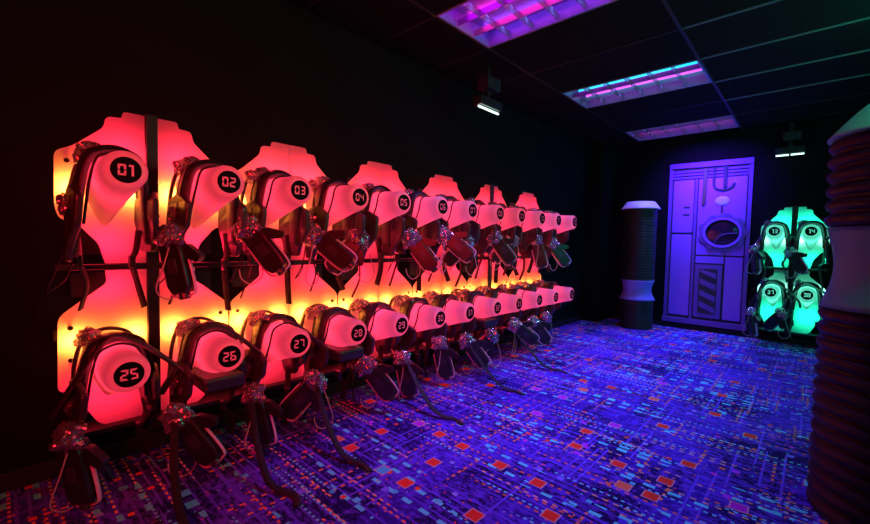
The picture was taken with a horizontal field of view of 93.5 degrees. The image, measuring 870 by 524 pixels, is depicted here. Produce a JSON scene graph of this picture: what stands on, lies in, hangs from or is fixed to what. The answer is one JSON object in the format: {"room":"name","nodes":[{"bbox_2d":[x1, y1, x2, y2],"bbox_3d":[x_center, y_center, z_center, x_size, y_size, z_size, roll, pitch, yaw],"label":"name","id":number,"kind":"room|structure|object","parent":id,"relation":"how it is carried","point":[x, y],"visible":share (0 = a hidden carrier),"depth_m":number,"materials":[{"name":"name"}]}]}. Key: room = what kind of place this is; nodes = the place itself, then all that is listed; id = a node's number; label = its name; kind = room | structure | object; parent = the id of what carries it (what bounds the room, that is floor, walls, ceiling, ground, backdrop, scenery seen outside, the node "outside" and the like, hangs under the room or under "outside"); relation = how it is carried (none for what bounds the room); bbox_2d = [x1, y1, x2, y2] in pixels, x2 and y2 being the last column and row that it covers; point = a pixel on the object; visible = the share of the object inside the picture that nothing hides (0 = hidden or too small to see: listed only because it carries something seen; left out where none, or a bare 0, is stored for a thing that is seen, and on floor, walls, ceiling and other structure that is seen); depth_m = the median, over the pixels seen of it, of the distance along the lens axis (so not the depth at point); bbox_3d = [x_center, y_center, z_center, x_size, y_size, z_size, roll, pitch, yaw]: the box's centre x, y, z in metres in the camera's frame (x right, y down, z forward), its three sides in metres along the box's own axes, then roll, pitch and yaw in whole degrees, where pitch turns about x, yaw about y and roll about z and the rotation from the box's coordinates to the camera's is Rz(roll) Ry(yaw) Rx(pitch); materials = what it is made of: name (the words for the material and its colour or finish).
{"room":"laser tag vesting room","nodes":[
{"label":"laser tag vesting room","id":0,"kind":"room"},
{"bbox_2d":[0,0,588,473],"bbox_3d":[-0.192,-0.391,3.819,0.100,2.804,8.750,4,4,43],"label":"wall","id":1,"kind":"structure","parent":0,"point":[242,77],"depth_m":2.46,"materials":[{"name":"black paint"}]},
{"bbox_2d":[52,112,244,437],"bbox_3d":[-1.362,0.077,2.050,0.630,1.670,0.780,4,4,43],"label":"rack","id":2,"kind":"object","parent":1,"relation":"attached to","point":[108,231],"visible":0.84,"depth_m":2.06,"materials":[{"name":"red plastic"}]},
{"bbox_2d":[46,140,159,310],"bbox_3d":[-1.502,-0.150,1.868,0.365,0.774,0.401,4,4,43],"label":"vest","id":3,"kind":"object","parent":2,"relation":"hanging from","point":[70,203],"visible":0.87,"depth_m":1.81,"materials":[{"name":"black fabric"}]},
{"bbox_2d":[49,326,184,480],"bbox_3d":[-1.494,0.679,1.952,0.344,0.759,0.514,4,4,43],"label":"vest","id":4,"kind":"object","parent":2,"relation":"hanging from","point":[74,401],"visible":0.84,"depth_m":1.85,"materials":[{"name":"black fabric"}]},
{"bbox_2d":[48,420,109,512],"bbox_3d":[-1.497,0.858,1.702,0.239,0.379,0.127,2,3,10],"label":"laser phaser","id":5,"kind":"object","parent":4,"relation":"hanging from","point":[80,461],"visible":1,"depth_m":1.70,"materials":[{"name":"black plastic"}]},
{"bbox_2d":[154,156,246,310],"bbox_3d":[-1.240,-0.131,2.171,0.340,0.829,0.399,4,4,43],"label":"vest","id":6,"kind":"object","parent":2,"relation":"hanging from","point":[179,206],"visible":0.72,"depth_m":2.13,"materials":[{"name":"black fabric"}]},
{"bbox_2d":[153,221,204,299],"bbox_3d":[-1.237,-0.004,1.950,0.239,0.379,0.127,2,3,10],"label":"laser phaser","id":7,"kind":"object","parent":6,"relation":"hanging from","point":[177,256],"visible":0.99,"depth_m":1.95,"materials":[{"name":"black plastic"}]},
{"bbox_2d":[156,316,264,523],"bbox_3d":[-1.029,0.692,2.028,0.934,0.772,0.570,4,4,43],"label":"vest","id":8,"kind":"object","parent":2,"relation":"hanging from","point":[191,330],"visible":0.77,"depth_m":2.07,"materials":[{"name":"black plastic"}]},
{"bbox_2d":[157,401,225,476],"bbox_3d":[-1.197,0.872,2.014,0.316,0.392,0.106,1,3,1],"label":"laser phaser","id":9,"kind":"object","parent":8,"relation":"hanging from","point":[195,435],"visible":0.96,"depth_m":2.00,"materials":[{"name":"black plastic"}]},
{"bbox_2d":[0,314,582,493],"bbox_3d":[-0.360,0.972,3.653,0.012,0.090,8.020,4,4,43],"label":"baseboard","id":10,"kind":"structure","parent":1,"relation":"attached to","point":[16,479],"depth_m":2.26,"materials":[{"name":"black rubber"}]},
{"bbox_2d":[223,142,368,399],"bbox_3d":[-0.838,0.035,2.612,0.630,1.598,0.780,4,4,43],"label":"rack","id":11,"kind":"object","parent":1,"relation":"attached to","point":[290,193],"visible":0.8,"depth_m":2.60,"materials":[{"name":"red plastic"}]},
{"bbox_2d":[230,167,308,303],"bbox_3d":[-0.989,-0.139,2.441,0.340,0.829,0.399,4,4,43],"label":"vest","id":12,"kind":"object","parent":11,"relation":"hanging from","point":[292,223],"visible":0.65,"depth_m":2.44,"materials":[{"name":"black"}]},
{"bbox_2d":[230,214,290,284],"bbox_3d":[-0.952,-0.070,2.229,0.316,0.392,0.106,1,3,1],"label":"laser phaser","id":13,"kind":"object","parent":12,"relation":"hanging from","point":[260,242],"visible":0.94,"depth_m":2.21,"materials":[{"name":"black plastic"}]},
{"bbox_2d":[239,310,320,506],"bbox_3d":[-0.914,0.684,2.245,0.497,0.772,0.966,1,3,-10],"label":"vest","id":14,"kind":"object","parent":11,"relation":"hanging from","point":[256,364],"visible":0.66,"depth_m":2.34,"materials":[{"name":"black plastic"}]},
{"bbox_2d":[240,381,283,449],"bbox_3d":[-0.972,0.856,2.264,0.239,0.379,0.127,2,3,10],"label":"laser phaser","id":15,"kind":"object","parent":14,"relation":"hanging from","point":[266,409],"visible":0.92,"depth_m":2.26,"materials":[{"name":"black plastic"}]},
{"bbox_2d":[295,176,364,291],"bbox_3d":[-0.707,-0.175,2.724,0.365,0.774,0.401,4,4,43],"label":"vest","id":16,"kind":"object","parent":11,"relation":"hanging from","point":[320,186],"visible":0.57,"depth_m":2.64,"materials":[{"name":"black"}]},
{"bbox_2d":[301,221,357,285],"bbox_3d":[-0.655,-0.050,2.541,0.344,0.398,0.129,1,3,-11],"label":"laser phaser","id":17,"kind":"object","parent":16,"relation":"hanging from","point":[327,244],"visible":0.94,"depth_m":2.50,"materials":[{"name":"black plastic"}]},
{"bbox_2d":[300,303,372,472],"bbox_3d":[-0.506,0.676,2.591,0.934,0.772,0.570,4,4,43],"label":"vest","id":18,"kind":"object","parent":11,"relation":"hanging from","point":[315,359],"visible":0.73,"depth_m":2.62,"materials":[{"name":"black"}]},
{"bbox_2d":[280,369,332,428],"bbox_3d":[-0.813,0.863,2.567,0.338,0.382,0.107,1,3,-1],"label":"laser phaser","id":19,"kind":"object","parent":18,"relation":"hanging from","point":[304,395],"visible":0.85,"depth_m":2.54,"materials":[{"name":"black plastic"}]},
{"bbox_2d":[328,161,448,370],"bbox_3d":[-0.315,0.019,3.175,0.630,1.598,0.780,4,4,43],"label":"rack","id":20,"kind":"object","parent":1,"relation":"attached to","point":[393,203],"visible":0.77,"depth_m":3.15,"materials":[{"name":"red plastic"}]},
{"bbox_2d":[343,182,404,297],"bbox_3d":[-0.458,-0.155,2.998,0.366,0.831,0.408,4,4,43],"label":"vest","id":21,"kind":"object","parent":20,"relation":"hanging from","point":[387,236],"visible":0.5,"depth_m":3.02,"materials":[{"name":"black fabric"}]},
{"bbox_2d":[324,229,374,282],"bbox_3d":[-0.585,-0.048,2.801,0.338,0.382,0.107,1,3,-1],"label":"laser phaser","id":22,"kind":"object","parent":21,"relation":"hanging from","point":[357,244],"visible":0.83,"depth_m":2.78,"materials":[{"name":"black plastic"}]},
{"bbox_2d":[346,298,409,400],"bbox_3d":[-0.448,0.647,3.078,0.344,0.759,0.514,4,4,43],"label":"vest","id":23,"kind":"object","parent":20,"relation":"hanging from","point":[368,309],"visible":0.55,"depth_m":2.99,"materials":[{"name":"black"}]},
{"bbox_2d":[354,354,398,408],"bbox_3d":[-0.407,0.829,2.843,0.316,0.392,0.106,1,3,1],"label":"laser phaser","id":24,"kind":"object","parent":23,"relation":"hanging from","point":[376,375],"visible":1,"depth_m":2.83,"materials":[{"name":"black plastic"}]},
{"bbox_2d":[386,189,439,290],"bbox_3d":[-0.194,-0.164,3.296,0.340,0.829,0.399,4,4,43],"label":"vest","id":25,"kind":"object","parent":20,"relation":"hanging from","point":[431,230],"visible":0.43,"depth_m":3.27,"materials":[{"name":"black"}]},
{"bbox_2d":[402,228,440,278],"bbox_3d":[-0.111,-0.062,3.091,0.316,0.392,0.106,1,3,1],"label":"laser phaser","id":26,"kind":"object","parent":25,"relation":"hanging from","point":[411,240],"visible":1,"depth_m":3.07,"materials":[{"name":"black plastic"}]},
{"bbox_2d":[436,225,475,273],"bbox_3d":[0.167,-0.103,3.372,0.344,0.398,0.129,1,3,-11],"label":"laser phaser","id":27,"kind":"object","parent":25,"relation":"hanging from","point":[447,238],"visible":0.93,"depth_m":3.34,"materials":[{"name":"black plastic"}]},
{"bbox_2d":[389,294,464,424],"bbox_3d":[-0.119,0.659,3.101,0.497,0.772,0.966,1,3,-10],"label":"vest","id":28,"kind":"object","parent":20,"relation":"hanging from","point":[405,302],"visible":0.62,"depth_m":3.21,"materials":[{"name":"black"}]},
{"bbox_2d":[393,350,423,398],"bbox_3d":[-0.211,0.858,3.105,0.239,0.379,0.127,2,3,10],"label":"laser phaser","id":29,"kind":"object","parent":28,"relation":"hanging from","point":[407,386],"visible":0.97,"depth_m":3.10,"materials":[{"name":"black plastic"}]},
{"bbox_2d":[408,174,503,351],"bbox_3d":[0.208,0.003,3.737,0.630,1.598,0.780,4,4,43],"label":"rack","id":30,"kind":"object","parent":1,"relation":"attached to","point":[463,211],"visible":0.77,"depth_m":3.69,"materials":[{"name":"red plastic"}]},
{"bbox_2d":[419,291,462,376],"bbox_3d":[0.075,0.630,3.641,0.344,0.759,0.514,4,4,43],"label":"vest","id":31,"kind":"object","parent":30,"relation":"hanging from","point":[448,331],"visible":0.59,"depth_m":3.54,"materials":[{"name":"black plastic"}]},
{"bbox_2d":[430,335,458,380],"bbox_3d":[0.075,0.796,3.373,0.239,0.379,0.127,2,3,10],"label":"laser phaser","id":32,"kind":"object","parent":31,"relation":"hanging from","point":[442,354],"visible":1,"depth_m":3.37,"materials":[{"name":"black plastic"}]},
{"bbox_2d":[422,194,470,281],"bbox_3d":[0.067,-0.199,3.557,0.365,0.774,0.401,4,4,43],"label":"vest","id":33,"kind":"object","parent":30,"relation":"hanging from","point":[466,226],"visible":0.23,"depth_m":3.54,"materials":[{"name":"black"}]},
{"bbox_2d":[450,198,495,286],"bbox_3d":[0.337,-0.179,3.854,0.366,0.831,0.408,4,4,43],"label":"vest","id":34,"kind":"object","parent":30,"relation":"hanging from","point":[480,243],"visible":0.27,"depth_m":3.86,"materials":[{"name":"black"}]},
{"bbox_2d":[440,234,476,274],"bbox_3d":[0.213,-0.073,3.633,0.338,0.382,0.107,1,3,-1],"label":"laser phaser","id":35,"kind":"object","parent":34,"relation":"hanging from","point":[449,258],"visible":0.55,"depth_m":3.60,"materials":[{"name":"black plastic"}]},
{"bbox_2d":[486,231,516,269],"bbox_3d":[0.631,-0.116,3.905,0.316,0.392,0.106,1,3,1],"label":"laser phaser","id":36,"kind":"object","parent":34,"relation":"hanging from","point":[500,244],"visible":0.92,"depth_m":3.89,"materials":[{"name":"black plastic"}]},
{"bbox_2d":[450,289,525,394],"bbox_3d":[0.540,0.644,3.717,0.934,0.772,0.570,4,4,43],"label":"vest","id":37,"kind":"object","parent":30,"relation":"hanging from","point":[475,324],"visible":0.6,"depth_m":3.75,"materials":[{"name":"black"}]},
{"bbox_2d":[457,332,490,373],"bbox_3d":[0.354,0.826,3.711,0.316,0.392,0.106,1,3,1],"label":"laser phaser","id":38,"kind":"object","parent":37,"relation":"hanging from","point":[465,338],"visible":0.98,"depth_m":3.69,"materials":[{"name":"black plastic"}]},
{"bbox_2d":[467,328,500,366],"bbox_3d":[0.483,0.828,3.961,0.338,0.382,0.107,1,3,-1],"label":"laser phaser","id":39,"kind":"object","parent":37,"relation":"hanging from","point":[490,335],"visible":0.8,"depth_m":3.94,"materials":[{"name":"black plastic"}]},
{"bbox_2d":[462,184,544,335],"bbox_3d":[0.731,0.013,4.302,0.630,1.670,0.780,4,4,43],"label":"rack","id":40,"kind":"object","parent":1,"relation":"attached to","point":[510,303],"visible":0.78,"depth_m":4.26,"materials":[{"name":"red plastic"}]},
{"bbox_2d":[475,285,509,346],"bbox_3d":[0.598,0.614,4.204,0.344,0.759,0.514,4,4,43],"label":"vest","id":41,"kind":"object","parent":40,"relation":"hanging from","point":[490,292],"visible":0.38,"depth_m":4.11,"materials":[{"name":"black plastic"}]},
{"bbox_2d":[474,202,515,282],"bbox_3d":[0.580,-0.187,4.129,0.340,0.829,0.399,4,4,43],"label":"vest","id":42,"kind":"object","parent":40,"relation":"hanging from","point":[511,231],"visible":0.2,"depth_m":4.13,"materials":[{"name":"black"}]},
{"bbox_2d":[499,205,537,275],"bbox_3d":[0.862,-0.223,4.413,0.365,0.774,0.401,4,4,43],"label":"vest","id":43,"kind":"object","parent":40,"relation":"hanging from","point":[527,237],"visible":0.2,"depth_m":4.44,"materials":[{"name":"black"}]},
{"bbox_2d":[489,234,520,268],"bbox_3d":[0.726,-0.117,4.213,0.338,0.382,0.107,1,3,-1],"label":"laser phaser","id":44,"kind":"object","parent":43,"relation":"hanging from","point":[494,258],"visible":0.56,"depth_m":4.19,"materials":[{"name":"black plastic"}]},
{"bbox_2d":[531,234,551,268],"bbox_3d":[1.150,-0.110,4.452,0.239,0.379,0.127,2,3,10],"label":"laser phaser","id":45,"kind":"object","parent":43,"relation":"hanging from","point":[538,246],"visible":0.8,"depth_m":4.45,"materials":[{"name":"black plastic"}]},
{"bbox_2d":[496,283,567,373],"bbox_3d":[0.927,0.627,4.226,0.497,0.772,0.966,1,3,-10],"label":"vest","id":46,"kind":"object","parent":40,"relation":"hanging from","point":[513,289],"visible":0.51,"depth_m":4.35,"materials":[{"name":"black plastic"}]},
{"bbox_2d":[507,316,539,354],"bbox_3d":[0.914,0.762,4.251,0.344,0.398,0.129,1,3,-11],"label":"laser phaser","id":47,"kind":"object","parent":46,"relation":"hanging from","point":[515,325],"visible":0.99,"depth_m":4.21,"materials":[{"name":"black plastic"}]},
{"bbox_2d":[503,192,576,306],"bbox_3d":[1.254,-0.029,4.863,0.630,1.598,0.780,4,4,43],"label":"rack","id":48,"kind":"object","parent":1,"relation":"attached to","point":[558,294],"visible":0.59,"depth_m":4.81,"materials":[{"name":"red plastic"}]},
{"bbox_2d":[515,281,545,346],"bbox_3d":[1.121,0.598,4.766,0.344,0.759,0.514,4,4,43],"label":"vest","id":49,"kind":"object","parent":48,"relation":"hanging from","point":[533,287],"visible":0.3,"depth_m":4.64,"materials":[{"name":"black plastic"}]},
{"bbox_2d":[526,315,551,348],"bbox_3d":[1.145,0.774,4.517,0.316,0.392,0.106,1,3,1],"label":"laser phaser","id":50,"kind":"object","parent":49,"relation":"hanging from","point":[538,325],"visible":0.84,"depth_m":4.50,"materials":[{"name":"black plastic"}]},
{"bbox_2d":[516,207,552,279],"bbox_3d":[1.111,-0.203,4.687,0.366,0.831,0.408,4,4,43],"label":"vest","id":51,"kind":"object","parent":48,"relation":"hanging from","point":[547,236],"visible":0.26,"depth_m":4.67,"materials":[{"name":"black"}]},
{"bbox_2d":[547,237,570,270],"bbox_3d":[1.435,-0.091,4.760,0.316,0.392,0.106,1,3,1],"label":"laser phaser","id":52,"kind":"object","parent":51,"relation":"hanging from","point":[558,252],"visible":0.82,"depth_m":4.74,"materials":[{"name":"black plastic"}]},
{"bbox_2d":[532,279,565,329],"bbox_3d":[1.394,0.590,5.059,0.344,0.759,0.514,4,4,43],"label":"vest","id":53,"kind":"object","parent":48,"relation":"hanging from","point":[545,284],"visible":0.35,"depth_m":4.94,"materials":[{"name":"black plastic"}]},
{"bbox_2d":[529,311,552,339],"bbox_3d":[1.242,0.766,4.828,0.338,0.382,0.107,1,3,-1],"label":"laser phaser","id":54,"kind":"object","parent":53,"relation":"hanging from","point":[545,316],"visible":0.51,"depth_m":4.80,"materials":[{"name":"black plastic"}]},
{"bbox_2d":[534,210,568,272],"bbox_3d":[1.385,-0.239,4.976,0.365,0.774,0.401,4,4,43],"label":"vest","id":55,"kind":"object","parent":48,"relation":"hanging from","point":[562,237],"visible":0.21,"depth_m":5.00,"materials":[{"name":"black"}]},
{"bbox_2d":[0,318,832,523],"bbox_3d":[1.287,1.149,2.490,4.220,0.080,8.750,4,4,43],"label":"floor","id":56,"kind":"structure","parent":0,"point":[660,424],"depth_m":2.35,"materials":[{"name":"carpet"}]},
{"bbox_2d":[619,201,660,329],"bbox_3d":[3.015,0.045,6.074,0.524,1.850,0.524,4,4,43],"label":"pillar","id":57,"kind":"structure","parent":56,"relation":"on","point":[640,219],"depth_m":5.90,"materials":[{"name":"black plastic"}]},
{"bbox_2d":[806,104,869,523],"bbox_3d":[2.006,0.223,1.761,0.536,1.870,0.536,4,4,40],"label":"pillar","id":58,"kind":"structure","parent":56,"relation":"on","point":[838,476],"depth_m":1.75,"materials":[{"name":"black plastic"}]},
{"bbox_2d":[284,0,869,147],"bbox_3d":[1.347,-1.702,2.352,4.220,0.020,8.750,4,4,43],"label":"ceiling","id":59,"kind":"structure","parent":0,"point":[431,44],"depth_m":3.43,"materials":[{"name":"black tile"}]},
{"bbox_2d":[473,65,501,114],"bbox_3d":[0.480,-1.565,3.694,0.120,0.405,0.320,4,4,43],"label":"light bar","id":60,"kind":"object","parent":59,"relation":"hanging from","point":[488,84],"visible":1,"depth_m":3.66,"materials":[{"name":"black metal"}]},
{"bbox_2d":[437,0,617,47],"bbox_3d":[0.678,-1.779,2.704,1.236,0.128,0.636,4,4,43],"label":"ceiling light","id":61,"kind":"object","parent":59,"relation":"attached to","point":[491,23],"visible":0.98,"depth_m":2.98,"materials":[{"name":"purple plastic"}]},
{"bbox_2d":[302,0,869,144],"bbox_3d":[1.347,-1.689,2.352,4.020,0.008,8.550,4,4,43],"label":"trim","id":62,"kind":"structure","parent":59,"relation":"attached to","point":[664,2],"depth_m":3.68,"materials":[{"name":"black metal"}]},
{"bbox_2d":[562,60,711,108],"bbox_3d":[2.008,-1.820,4.136,1.236,0.128,0.636,4,4,43],"label":"ceiling light","id":63,"kind":"object","parent":59,"relation":"attached to","point":[691,73],"visible":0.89,"depth_m":4.16,"materials":[{"name":"purple plastic"}]},
{"bbox_2d":[625,115,738,140],"bbox_3d":[3.339,-1.861,5.568,1.236,0.128,0.636,4,4,43],"label":"ceiling light","id":64,"kind":"object","parent":59,"relation":"attached to","point":[724,122],"visible":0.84,"depth_m":5.60,"materials":[{"name":"purple plastic"}]},
{"bbox_2d":[683,0,869,100],"bbox_3d":[3.250,-1.678,2.995,2.103,0.011,1.967,4,4,43],"label":"trim","id":65,"kind":"structure","parent":59,"relation":"attached to","point":[774,1],"depth_m":3.29,"materials":[{"name":"grey metal"}]},
{"bbox_2d":[775,122,805,156],"bbox_3d":[4.470,-1.546,5.141,0.290,0.415,0.120,4,4,43],"label":"light bar","id":66,"kind":"object","parent":59,"relation":"hanging from","point":[790,136],"visible":1,"depth_m":5.11,"materials":[{"name":"black metal"}]},
{"bbox_2d":[582,141,616,321],"bbox_3d":[2.666,-0.467,6.636,0.249,2.802,0.529,4,4,43],"label":"door","id":67,"kind":"structure","parent":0,"point":[601,175],"depth_m":6.47,"materials":[{"name":"black paint"}]},
{"bbox_2d":[610,115,853,341],"bbox_3d":[4.261,-0.382,5.588,4.020,2.804,0.100,4,4,43],"label":"wall","id":68,"kind":"structure","parent":0,"point":[642,170],"depth_m":5.52,"materials":[{"name":"black paint"}]},
{"bbox_2d":[662,157,754,330],"bbox_3d":[3.865,-0.258,5.840,1.030,2.345,0.071,4,4,43],"label":"door","id":69,"kind":"structure","parent":68,"relation":"in","point":[710,202],"depth_m":5.81,"materials":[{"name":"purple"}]},
{"bbox_2d":[610,315,819,346],"bbox_3d":[4.289,0.995,5.525,3.760,0.060,0.012,4,4,43],"label":"baseboard","id":70,"kind":"structure","parent":68,"relation":"attached to","point":[721,331],"depth_m":5.69,"materials":[{"name":"black rubber"}]},
{"bbox_2d":[757,206,829,338],"bbox_3d":[4.356,0.140,5.013,0.662,1.670,0.630,4,4,43],"label":"rack","id":71,"kind":"object","parent":68,"relation":"attached to","point":[804,318],"visible":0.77,"depth_m":5.08,"materials":[{"name":"green plastic"}]},
{"bbox_2d":[752,220,792,282],"bbox_3d":[4.219,-0.134,5.119,0.401,0.774,0.365,4,4,43],"label":"vest","id":72,"kind":"object","parent":71,"relation":"hanging from","point":[788,238],"visible":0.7,"depth_m":5.08,"materials":[{"name":"black plastic"}]},
{"bbox_2d":[746,244,764,273],"bbox_3d":[3.976,-0.036,5.094,0.127,0.379,0.239,2,3,10],"label":"laser phaser","id":73,"kind":"object","parent":72,"relation":"hanging from","point":[756,257],"visible":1,"depth_m":5.07,"materials":[{"name":"black plastic"}]},
{"bbox_2d":[748,277,801,335],"bbox_3d":[4.248,0.583,5.128,0.514,0.759,0.344,4,4,43],"label":"vest","id":74,"kind":"object","parent":71,"relation":"hanging from","point":[756,300],"visible":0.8,"depth_m":5.10,"materials":[{"name":"black"}]},
{"bbox_2d":[742,306,760,336],"bbox_3d":[3.958,0.750,5.130,0.127,0.379,0.239,2,3,10],"label":"laser phaser","id":75,"kind":"object","parent":74,"relation":"hanging from","point":[752,321],"visible":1,"depth_m":5.11,"materials":[{"name":"black plastic"}]},
{"bbox_2d":[781,279,824,339],"bbox_3d":[4.485,0.599,4.908,0.514,0.759,0.344,4,4,43],"label":"vest","id":76,"kind":"object","parent":71,"relation":"hanging from","point":[798,284],"visible":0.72,"depth_m":4.91,"materials":[{"name":"black"}]},
{"bbox_2d":[764,307,789,338],"bbox_3d":[4.228,0.740,5.076,0.108,0.382,0.340,1,3,-7],"label":"laser phaser","id":77,"kind":"object","parent":76,"relation":"hanging from","point":[779,317],"visible":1,"depth_m":5.03,"materials":[{"name":"black plastic"}]},
{"bbox_2d":[784,220,830,289],"bbox_3d":[4.464,-0.091,4.910,0.399,0.829,0.340,4,4,43],"label":"vest","id":78,"kind":"object","parent":71,"relation":"hanging from","point":[802,223],"visible":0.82,"depth_m":4.82,"materials":[{"name":"black"}]},
{"bbox_2d":[783,246,808,277],"bbox_3d":[4.250,-0.001,4.832,0.106,0.392,0.316,1,3,1],"label":"laser phaser","id":79,"kind":"object","parent":78,"relation":"hanging from","point":[795,258],"visible":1,"depth_m":4.79,"materials":[{"name":"black plastic"}]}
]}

